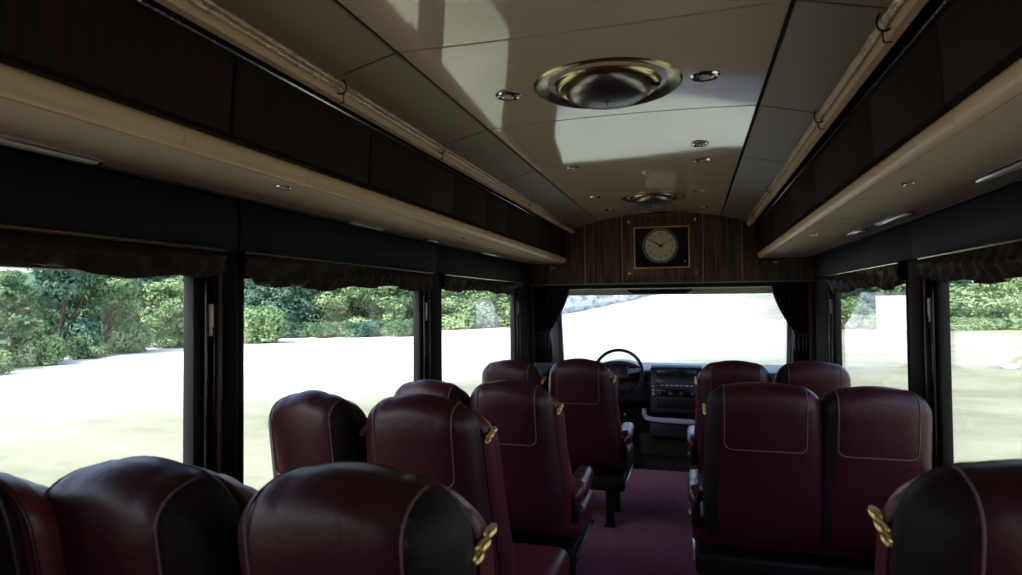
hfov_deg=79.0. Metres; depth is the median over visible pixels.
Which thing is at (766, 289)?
window
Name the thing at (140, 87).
locker
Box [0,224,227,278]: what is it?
window valance
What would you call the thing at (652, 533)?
floor
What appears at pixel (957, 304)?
bush
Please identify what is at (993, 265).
window valance
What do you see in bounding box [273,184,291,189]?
light
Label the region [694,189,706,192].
recessed light
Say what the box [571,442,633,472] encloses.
seat cushion
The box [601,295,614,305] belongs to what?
tree
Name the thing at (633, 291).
sun visor
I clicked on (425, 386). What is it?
seat
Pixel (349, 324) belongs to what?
bush
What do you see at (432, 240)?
strip light
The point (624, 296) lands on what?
tree
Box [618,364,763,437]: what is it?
wall
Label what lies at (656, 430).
shelf
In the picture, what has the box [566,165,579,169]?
recessed light
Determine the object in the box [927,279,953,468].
window
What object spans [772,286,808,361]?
curtain
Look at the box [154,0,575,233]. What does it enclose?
handrail
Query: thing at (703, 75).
recessed light
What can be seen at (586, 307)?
tree
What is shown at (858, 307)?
bush
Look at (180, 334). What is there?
bush
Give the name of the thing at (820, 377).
seat
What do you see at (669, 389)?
dashboard
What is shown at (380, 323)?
bush
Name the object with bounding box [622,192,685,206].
dome lamp
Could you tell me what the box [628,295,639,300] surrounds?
tree
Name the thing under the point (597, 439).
seat
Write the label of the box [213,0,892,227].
ceiling
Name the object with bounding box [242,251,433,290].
window valance
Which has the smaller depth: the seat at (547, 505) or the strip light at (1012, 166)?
the strip light at (1012, 166)
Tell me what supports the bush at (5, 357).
on the ground
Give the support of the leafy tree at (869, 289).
on the ground
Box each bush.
[0,349,14,374]
[2,335,68,367]
[62,332,110,359]
[100,320,154,352]
[148,312,182,348]
[244,305,290,343]
[279,321,311,338]
[288,321,315,335]
[307,321,347,337]
[330,320,356,336]
[338,320,382,337]
[366,319,388,336]
[379,319,395,335]
[379,320,412,336]
[390,319,412,335]
[442,300,491,329]
[465,299,509,327]
[841,296,869,328]
[842,307,877,328]
[949,283,1021,329]
[950,317,972,330]
[950,323,961,330]
[952,317,992,330]
[953,317,984,330]
[969,317,1007,330]
[986,316,1016,329]
[1000,316,1021,329]
[1002,292,1021,315]
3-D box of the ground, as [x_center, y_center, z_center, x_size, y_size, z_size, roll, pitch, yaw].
[36.143,-1.556,124.941,520.000,13.347,580.000,-1,-1,16]
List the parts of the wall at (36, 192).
padded panel, padded panel, padded panel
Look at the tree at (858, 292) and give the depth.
51.87 m
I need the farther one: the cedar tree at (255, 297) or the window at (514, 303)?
the cedar tree at (255, 297)
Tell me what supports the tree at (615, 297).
on the ground
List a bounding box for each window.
[0,264,215,472]
[239,269,427,483]
[440,284,518,380]
[557,282,790,362]
[830,274,909,390]
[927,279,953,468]
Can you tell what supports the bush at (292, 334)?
on the ground
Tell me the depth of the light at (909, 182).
1.85 m
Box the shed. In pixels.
[875,295,906,329]
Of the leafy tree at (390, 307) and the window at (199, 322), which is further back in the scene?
the leafy tree at (390, 307)
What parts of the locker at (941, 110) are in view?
locker door, locker door, locker door, locker door, twisted cord, twisted cord, underside panel, locker door, locker door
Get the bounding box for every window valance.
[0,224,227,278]
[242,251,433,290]
[442,274,522,294]
[824,261,905,293]
[915,237,1021,283]
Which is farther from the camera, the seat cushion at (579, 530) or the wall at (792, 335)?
the wall at (792, 335)
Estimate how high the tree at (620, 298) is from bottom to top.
3.172 m
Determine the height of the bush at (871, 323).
2.034 m
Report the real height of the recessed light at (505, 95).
0.017 m
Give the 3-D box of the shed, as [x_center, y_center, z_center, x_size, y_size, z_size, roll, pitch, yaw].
[28.123,1.816,45.464,2.180,2.440,1.680,-2,-2,40]
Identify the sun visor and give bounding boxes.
[627,289,691,293]
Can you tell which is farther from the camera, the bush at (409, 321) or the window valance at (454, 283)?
the bush at (409, 321)
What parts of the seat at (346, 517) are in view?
backrest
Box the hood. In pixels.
[603,359,643,390]
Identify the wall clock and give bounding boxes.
[634,225,689,268]
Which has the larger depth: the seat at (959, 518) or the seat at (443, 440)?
the seat at (443, 440)
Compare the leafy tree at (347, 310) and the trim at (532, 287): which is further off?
the leafy tree at (347, 310)
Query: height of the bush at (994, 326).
1.144 m
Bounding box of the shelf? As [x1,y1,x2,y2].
[649,413,694,437]
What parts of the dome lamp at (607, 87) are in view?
knob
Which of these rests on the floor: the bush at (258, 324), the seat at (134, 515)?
the seat at (134, 515)
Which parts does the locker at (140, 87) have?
locker door, underside panel, locker door, twisted cord, twisted cord, locker door, locker door, locker door, locker door, locker door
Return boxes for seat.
[0,472,65,574]
[45,456,257,574]
[238,461,497,574]
[268,390,366,477]
[366,394,569,574]
[394,379,469,406]
[469,379,594,574]
[482,360,545,387]
[549,358,634,527]
[687,360,771,475]
[687,382,821,574]
[774,361,851,398]
[814,386,932,574]
[868,459,1021,574]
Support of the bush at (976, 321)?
on the ground
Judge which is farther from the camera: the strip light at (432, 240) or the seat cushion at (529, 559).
the strip light at (432, 240)
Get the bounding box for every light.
[0,133,104,164]
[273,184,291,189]
[346,220,386,230]
[423,238,439,242]
[478,251,504,257]
[496,91,520,100]
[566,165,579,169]
[589,195,600,198]
[690,70,719,81]
[692,141,707,146]
[693,157,710,162]
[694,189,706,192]
[846,228,868,235]
[874,211,916,225]
[900,180,915,185]
[969,157,1021,182]
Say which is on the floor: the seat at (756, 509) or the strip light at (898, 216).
the seat at (756, 509)
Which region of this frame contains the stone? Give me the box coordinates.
[1000,364,1019,368]
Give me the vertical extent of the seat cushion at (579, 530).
0.140 m
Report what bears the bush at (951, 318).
on the ground
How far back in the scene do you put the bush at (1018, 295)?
45.34 m
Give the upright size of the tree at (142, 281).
5.512 m
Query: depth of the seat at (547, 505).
2.77 m
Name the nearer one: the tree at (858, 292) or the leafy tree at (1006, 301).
the leafy tree at (1006, 301)
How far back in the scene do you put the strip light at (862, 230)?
3.14 m
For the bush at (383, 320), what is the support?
on the ground
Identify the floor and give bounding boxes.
[576,438,703,574]
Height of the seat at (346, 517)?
1.222 m
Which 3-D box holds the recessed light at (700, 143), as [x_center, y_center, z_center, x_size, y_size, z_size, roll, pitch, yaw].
[0.879,-0.666,2.884,0.075,0.017,0.075,-1,-1,16]
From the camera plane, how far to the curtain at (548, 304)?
5.76 m
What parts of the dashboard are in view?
heater knob, heater panel, ash drawer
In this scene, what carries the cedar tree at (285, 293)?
on the ground
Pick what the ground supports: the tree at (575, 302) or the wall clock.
the tree at (575, 302)
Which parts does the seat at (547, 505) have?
seat, backrest, leg, armrest post, recline lever, armrest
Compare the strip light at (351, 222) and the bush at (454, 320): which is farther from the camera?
the bush at (454, 320)
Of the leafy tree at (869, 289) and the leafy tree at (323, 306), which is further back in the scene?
the leafy tree at (869, 289)
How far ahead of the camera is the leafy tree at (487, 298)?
55.93 m
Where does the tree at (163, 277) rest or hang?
on the ground
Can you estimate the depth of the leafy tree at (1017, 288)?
50.90 m
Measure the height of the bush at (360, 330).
1.398 m
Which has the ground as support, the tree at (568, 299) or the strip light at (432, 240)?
the tree at (568, 299)
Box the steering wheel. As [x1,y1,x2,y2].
[597,349,643,396]
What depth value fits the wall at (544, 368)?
6.74 m
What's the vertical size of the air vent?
0.070 m
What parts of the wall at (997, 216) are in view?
padded panel, padded panel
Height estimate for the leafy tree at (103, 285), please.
4.703 m
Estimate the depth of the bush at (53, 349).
23.67 m
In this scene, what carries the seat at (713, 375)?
on the floor
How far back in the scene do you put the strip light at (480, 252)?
4.40 m
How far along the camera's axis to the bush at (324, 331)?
41.78 m
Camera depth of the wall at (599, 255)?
5.38 m
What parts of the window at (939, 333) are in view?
frame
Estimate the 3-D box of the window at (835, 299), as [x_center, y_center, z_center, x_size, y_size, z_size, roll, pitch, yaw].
[2.079,0.413,3.642,0.062,1.000,1.592,-1,-1,16]
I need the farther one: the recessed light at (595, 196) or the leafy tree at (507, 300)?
the leafy tree at (507, 300)
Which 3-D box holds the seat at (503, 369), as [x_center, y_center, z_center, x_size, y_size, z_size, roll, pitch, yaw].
[0.080,1.026,4.221,0.417,1.118,0.731,-1,-1,16]
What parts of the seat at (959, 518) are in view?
backrest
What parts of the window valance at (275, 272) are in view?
rod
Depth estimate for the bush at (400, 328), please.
41.62 m
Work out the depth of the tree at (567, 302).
87.46 m
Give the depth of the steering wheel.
5.84 m
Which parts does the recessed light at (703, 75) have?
bulb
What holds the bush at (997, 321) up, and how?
on the ground
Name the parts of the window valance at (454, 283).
rod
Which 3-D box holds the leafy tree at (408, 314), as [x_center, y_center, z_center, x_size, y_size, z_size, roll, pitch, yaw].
[-8.063,1.298,48.002,4.467,5.173,4.562,0,-1,-8]
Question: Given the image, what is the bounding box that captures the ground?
[0,271,1021,490]
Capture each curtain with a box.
[534,289,569,362]
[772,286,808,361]
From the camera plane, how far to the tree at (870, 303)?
52.75 m
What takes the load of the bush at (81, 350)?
on the ground
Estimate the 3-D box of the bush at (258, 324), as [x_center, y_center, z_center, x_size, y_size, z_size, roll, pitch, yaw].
[-15.537,2.345,36.874,4.382,2.681,3.863,-2,-2,39]
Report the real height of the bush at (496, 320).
2.925 m
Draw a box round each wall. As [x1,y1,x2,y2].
[0,148,531,480]
[529,212,814,289]
[535,285,560,391]
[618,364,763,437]
[790,281,801,362]
[813,183,1021,405]
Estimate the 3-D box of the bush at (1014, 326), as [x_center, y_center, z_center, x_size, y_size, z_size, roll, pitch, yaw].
[34.856,2.562,43.416,2.627,1.144,2.884,-1,-2,32]
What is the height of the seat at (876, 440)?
1.127 m
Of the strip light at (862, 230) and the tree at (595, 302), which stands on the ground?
the tree at (595, 302)
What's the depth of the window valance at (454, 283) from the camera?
4.27 m
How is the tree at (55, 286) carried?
on the ground
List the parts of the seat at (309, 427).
backrest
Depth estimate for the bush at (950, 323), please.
42.31 m
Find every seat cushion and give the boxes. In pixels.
[511,489,594,538]
[513,543,569,574]
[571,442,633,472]
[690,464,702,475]
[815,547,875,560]
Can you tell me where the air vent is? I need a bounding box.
[657,370,695,377]
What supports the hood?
attached to the dashboard
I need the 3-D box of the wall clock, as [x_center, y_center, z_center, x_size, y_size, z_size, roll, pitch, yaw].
[1.309,-0.350,5.394,0.472,0.364,0.016,-1,-1,16]
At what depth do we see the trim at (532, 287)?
5.70 m
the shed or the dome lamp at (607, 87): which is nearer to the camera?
the dome lamp at (607, 87)
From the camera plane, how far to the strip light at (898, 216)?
2.61 m
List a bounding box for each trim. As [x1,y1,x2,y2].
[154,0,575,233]
[531,286,534,365]
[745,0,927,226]
[808,281,816,360]
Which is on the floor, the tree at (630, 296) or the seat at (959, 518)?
the seat at (959, 518)
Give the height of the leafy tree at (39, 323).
4.009 m
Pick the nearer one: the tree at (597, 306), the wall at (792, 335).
the wall at (792, 335)
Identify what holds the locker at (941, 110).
attached to the wall at (997, 216)
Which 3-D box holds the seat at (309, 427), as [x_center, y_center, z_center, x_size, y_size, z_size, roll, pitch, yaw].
[-0.592,0.951,2.383,0.353,1.187,0.743,-1,-1,16]
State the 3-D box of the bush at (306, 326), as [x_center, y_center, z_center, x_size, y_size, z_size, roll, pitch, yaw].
[-14.688,3.007,43.485,2.936,1.341,2.691,0,-2,-29]
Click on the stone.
(1007, 366)
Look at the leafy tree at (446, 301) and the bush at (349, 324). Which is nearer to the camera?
the bush at (349, 324)
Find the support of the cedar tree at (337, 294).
on the ground
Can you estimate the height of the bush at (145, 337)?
1.828 m
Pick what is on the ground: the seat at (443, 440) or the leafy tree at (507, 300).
the leafy tree at (507, 300)
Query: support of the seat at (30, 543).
on the floor
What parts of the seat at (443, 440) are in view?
backrest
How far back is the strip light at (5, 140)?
1.36 m
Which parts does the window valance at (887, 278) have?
rod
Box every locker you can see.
[0,0,566,264]
[756,0,1021,257]
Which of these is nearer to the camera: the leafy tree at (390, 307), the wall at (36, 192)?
the wall at (36, 192)
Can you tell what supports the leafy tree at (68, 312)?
on the ground
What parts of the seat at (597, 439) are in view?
backrest, seat, leg, leg, armrest post, armrest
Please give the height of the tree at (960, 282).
6.410 m
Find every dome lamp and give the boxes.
[534,57,682,109]
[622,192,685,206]
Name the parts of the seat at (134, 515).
backrest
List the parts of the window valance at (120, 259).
rod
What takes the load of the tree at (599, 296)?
on the ground
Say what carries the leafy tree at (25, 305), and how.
on the ground
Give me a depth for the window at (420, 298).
3.43 m
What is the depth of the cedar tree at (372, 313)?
55.19 m
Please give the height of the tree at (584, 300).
3.436 m
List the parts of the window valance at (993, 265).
rod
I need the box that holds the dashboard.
[548,359,782,458]
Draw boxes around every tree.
[0,269,61,363]
[0,303,22,330]
[10,302,75,324]
[25,268,106,356]
[38,292,104,320]
[71,274,144,353]
[112,276,164,328]
[135,276,180,323]
[138,277,183,347]
[172,276,183,313]
[244,279,280,310]
[264,287,304,324]
[289,287,324,326]
[301,289,342,324]
[316,286,378,323]
[333,294,357,324]
[352,286,412,322]
[368,294,401,320]
[384,288,412,322]
[442,289,461,323]
[455,290,501,325]
[495,293,509,313]
[562,298,573,313]
[562,301,568,312]
[566,296,580,312]
[570,296,585,311]
[578,296,590,310]
[582,296,594,309]
[587,295,598,307]
[595,295,605,307]
[597,295,609,306]
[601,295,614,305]
[607,295,619,304]
[610,295,624,304]
[619,295,629,301]
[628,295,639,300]
[841,288,873,317]
[848,287,884,308]
[862,289,899,310]
[875,284,905,295]
[949,280,969,299]
[960,281,1021,324]
[998,277,1021,311]
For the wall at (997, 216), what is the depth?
2.64 m
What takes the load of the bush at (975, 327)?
on the ground
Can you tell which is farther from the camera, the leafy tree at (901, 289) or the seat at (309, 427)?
the leafy tree at (901, 289)
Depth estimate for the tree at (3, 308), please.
39.85 m
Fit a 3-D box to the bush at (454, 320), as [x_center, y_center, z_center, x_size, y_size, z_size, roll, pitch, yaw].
[-4.762,2.658,54.913,6.152,3.050,5.645,0,-2,-35]
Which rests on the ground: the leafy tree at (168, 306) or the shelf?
the leafy tree at (168, 306)
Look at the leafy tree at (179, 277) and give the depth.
44.48 m
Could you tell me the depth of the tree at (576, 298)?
95.58 m
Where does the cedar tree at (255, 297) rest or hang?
on the ground
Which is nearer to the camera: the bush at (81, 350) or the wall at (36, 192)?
the wall at (36, 192)
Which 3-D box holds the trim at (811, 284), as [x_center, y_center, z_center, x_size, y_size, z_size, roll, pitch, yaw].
[2.464,0.767,5.052,0.050,1.635,0.050,-1,-1,16]
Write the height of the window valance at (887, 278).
0.138 m
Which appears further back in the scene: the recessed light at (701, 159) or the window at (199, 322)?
the recessed light at (701, 159)
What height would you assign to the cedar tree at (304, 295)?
7.817 m

